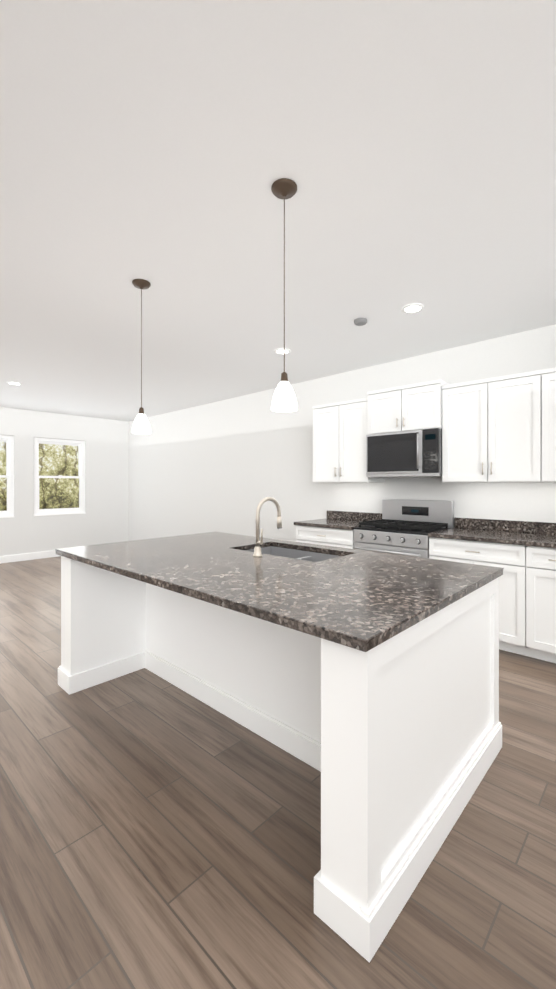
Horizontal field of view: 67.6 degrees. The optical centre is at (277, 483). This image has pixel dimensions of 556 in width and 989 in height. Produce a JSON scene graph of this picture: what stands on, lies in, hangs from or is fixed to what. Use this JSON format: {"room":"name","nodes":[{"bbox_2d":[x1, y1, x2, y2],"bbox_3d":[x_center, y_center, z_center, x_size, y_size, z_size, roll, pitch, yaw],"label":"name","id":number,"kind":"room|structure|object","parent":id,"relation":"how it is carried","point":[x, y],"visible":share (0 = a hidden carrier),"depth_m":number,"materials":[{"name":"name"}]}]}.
{"room":"kitchen","nodes":[
{"label":"kitchen","id":0,"kind":"room"},
{"bbox_2d":[0,556,555,988],"bbox_3d":[-1.570,1.410,1.234,12.830,0.100,9.140,0,0,43],"label":"floor","id":1,"kind":"structure","parent":0,"point":[157,832],"depth_m":1.54,"materials":[{"name":"brown wood"}]},
{"bbox_2d":[58,557,502,962],"bbox_3d":[-0.166,0.917,2.471,2.388,0.883,1.316,0,0,43],"label":"kitchen island","id":2,"kind":"object","parent":1,"relation":"on","point":[365,683],"depth_m":1.72,"materials":[{"name":"white paint"}]},
{"bbox_2d":[55,537,466,652],"bbox_3d":[-0.345,0.458,2.279,2.380,0.035,0.820,0,0,43],"label":"island countertop","id":3,"kind":"structure","parent":2,"relation":"on","point":[343,605],"depth_m":1.79,"materials":[{"name":"brown stone"}]},
{"bbox_2d":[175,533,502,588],"bbox_3d":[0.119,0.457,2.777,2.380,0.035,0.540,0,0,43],"label":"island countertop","id":4,"kind":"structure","parent":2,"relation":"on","point":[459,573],"depth_m":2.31,"materials":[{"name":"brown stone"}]},
{"bbox_2d":[267,545,342,560],"bbox_3d":[0.081,0.571,2.729,0.758,0.217,0.428,0,0,43],"label":"sink","id":5,"kind":"object","parent":4,"relation":"in","point":[279,550],"depth_m":2.93,"materials":[{"name":"silver metal"}]},
{"bbox_2d":[294,510,381,548],"bbox_3d":[0.682,0.849,4.712,0.787,1.018,0.673,0,0,43],"label":"base cabinet","id":6,"kind":"object","parent":1,"relation":"on","point":[335,528],"visible":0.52,"depth_m":4.58,"materials":[{"name":"white paint"}]},
{"bbox_2d":[354,499,453,557],"bbox_3d":[1.245,0.766,4.162,0.772,1.183,0.692,0,0,43],"label":"range","id":7,"kind":"object","parent":1,"relation":"on","point":[403,527],"visible":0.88,"depth_m":4.12,"materials":[{"name":"silver metal"}]},
{"bbox_2d":[429,537,535,657],"bbox_3d":[1.855,0.916,3.642,0.816,0.883,0.640,0,0,43],"label":"base cabinet","id":8,"kind":"object","parent":1,"relation":"on","point":[522,554],"depth_m":3.26,"materials":[{"name":"white paint"}]},
{"bbox_2d":[428,529,555,548],"bbox_3d":[2.138,0.457,3.368,1.604,0.035,0.655,0,0,43],"label":"countertop","id":9,"kind":"structure","parent":8,"relation":"on","point":[493,536],"depth_m":3.44,"materials":[{"name":"brown stone"}]},
{"bbox_2d":[536,549,555,662],"bbox_3d":[2.399,0.917,3.136,0.906,0.883,0.640,0,0,43],"label":"base cabinet","id":10,"kind":"object","parent":1,"relation":"on","point":[545,558],"depth_m":3.09,"materials":[{"name":"white paint"}]},
{"bbox_2d":[0,324,555,555],"bbox_3d":[-1.570,-0.010,1.234,12.830,2.740,9.140,0,0,43],"label":"wall","id":11,"kind":"structure","parent":0,"point":[226,465],"depth_m":6.39,"materials":[{"name":"paint"}]},
{"bbox_2d":[0,435,14,517],"bbox_3d":[-4.924,-0.120,6.918,0.154,1.416,0.886,0,0,43],"label":"window","id":12,"kind":"structure","parent":11,"relation":"in","point":[9,475],"depth_m":7.17,"materials":[{"name":"white paint"}]},
{"bbox_2d":[0,550,59,563],"bbox_3d":[-4.282,1.296,7.504,0.015,0.126,3.321,0,0,43],"label":"baseboard","id":13,"kind":"structure","parent":11,"relation":"attached to","point":[25,556],"depth_m":7.33,"materials":[{"name":"white paint"}]},
{"bbox_2d":[34,437,85,515],"bbox_3d":[-4.106,-0.120,7.797,0.154,1.416,0.906,0,0,43],"label":"window","id":14,"kind":"structure","parent":11,"relation":"in","point":[80,476],"depth_m":7.79,"materials":[{"name":"white paint"}]},
{"bbox_2d":[313,398,383,482],"bbox_3d":[0.795,-0.465,4.811,0.757,0.910,0.373,0,0,43],"label":"upper cabinet","id":15,"kind":"object","parent":11,"relation":"attached to","point":[340,431],"visible":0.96,"depth_m":4.68,"materials":[{"name":"white paint"}]},
{"bbox_2d":[367,379,448,434],"bbox_3d":[1.350,-0.747,4.275,0.780,0.457,0.403,0,0,43],"label":"upper cabinet","id":16,"kind":"object","parent":11,"relation":"attached to","point":[413,407],"visible":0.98,"depth_m":4.12,"materials":[{"name":"white paint"}]},
{"bbox_2d":[366,428,441,476],"bbox_3d":[1.334,-0.292,4.258,0.772,0.445,0.449,0,0,43],"label":"microwave","id":17,"kind":"object","parent":16,"relation":"attached to","point":[416,453],"visible":0.98,"depth_m":4.09,"materials":[{"name":"silver metal"}]},
{"bbox_2d":[442,368,549,481],"bbox_3d":[1.974,-0.465,3.736,0.861,0.910,0.340,0,0,43],"label":"upper cabinet","id":18,"kind":"object","parent":11,"relation":"attached to","point":[499,429],"depth_m":3.58,"materials":[{"name":"white paint"}]},
{"bbox_2d":[452,517,555,532],"bbox_3d":[2.354,0.390,3.600,1.604,0.100,0.022,0,0,43],"label":"backsplash","id":19,"kind":"structure","parent":11,"relation":"attached to","point":[460,523],"depth_m":3.81,"materials":[{"name":"brown stone"}]},
{"bbox_2d":[550,367,555,481],"bbox_3d":[2.517,-0.465,3.230,0.861,0.910,0.340,0,0,43],"label":"upper cabinet","id":20,"kind":"object","parent":11,"relation":"attached to","point":[552,370],"depth_m":3.31,"materials":[{"name":"white paint"}]},
{"bbox_2d":[0,0,555,421],"bbox_3d":[-1.570,-1.410,1.234,12.830,0.221,9.140,0,0,43],"label":"ceiling","id":21,"kind":"structure","parent":0,"point":[408,147],"depth_m":1.94,"materials":[{"name":"paint"}]},
{"bbox_2d":[7,382,21,384],"bbox_3d":[-3.473,-1.316,5.464,0.170,0.007,0.170,0,0,43],"label":"recessed light","id":22,"kind":"object","parent":21,"relation":"in","point":[14,383],"visible":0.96,"depth_m":5.45,"materials":[{"name":"white paint"}]},
{"bbox_2d":[132,279,150,433],"bbox_3d":[-0.922,-0.847,2.803,0.122,1.014,0.122,0,0,43],"label":"pendant light","id":23,"kind":"object","parent":21,"relation":"hanging from","point":[141,425],"visible":1,"depth_m":2.78,"materials":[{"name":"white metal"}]},
{"bbox_2d":[274,348,290,353],"bbox_3d":[0.045,-1.348,4.239,0.170,0.007,0.170,0,0,43],"label":"recessed light","id":24,"kind":"object","parent":21,"relation":"in","point":[280,350],"visible":0.83,"depth_m":4.23,"materials":[{"name":"white paint"}]},
{"bbox_2d":[271,178,296,411],"bbox_3d":[0.029,-0.853,1.917,0.122,1.026,0.122,0,0,43],"label":"pendant light","id":25,"kind":"object","parent":21,"relation":"hanging from","point":[284,399],"visible":1,"depth_m":1.89,"materials":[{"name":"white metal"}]},
{"bbox_2d":[354,318,366,325],"bbox_3d":[0.689,-1.345,3.462,0.110,0.032,0.110,0,0,43],"label":"smoke detector","id":26,"kind":"object","parent":21,"relation":"attached to","point":[360,321],"visible":1,"depth_m":3.43,"materials":[{"name":"grey plastic"}]},
{"bbox_2d":[401,304,423,313],"bbox_3d":[1.050,-1.362,3.234,0.170,0.007,0.170,0,0,43],"label":"recessed light","id":27,"kind":"object","parent":21,"relation":"in","point":[412,308],"visible":1,"depth_m":3.22,"materials":[{"name":"white paint"}]},
{"label":"outside","id":28,"kind":"structure","parent":0,"visible":0},
{"bbox_2d":[0,441,78,510],"bbox_3d":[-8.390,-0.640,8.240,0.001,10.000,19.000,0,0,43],"label":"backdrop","id":29,"kind":"structure","parent":28,"point":[48,460],"depth_m":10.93,"materials":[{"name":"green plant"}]}
]}

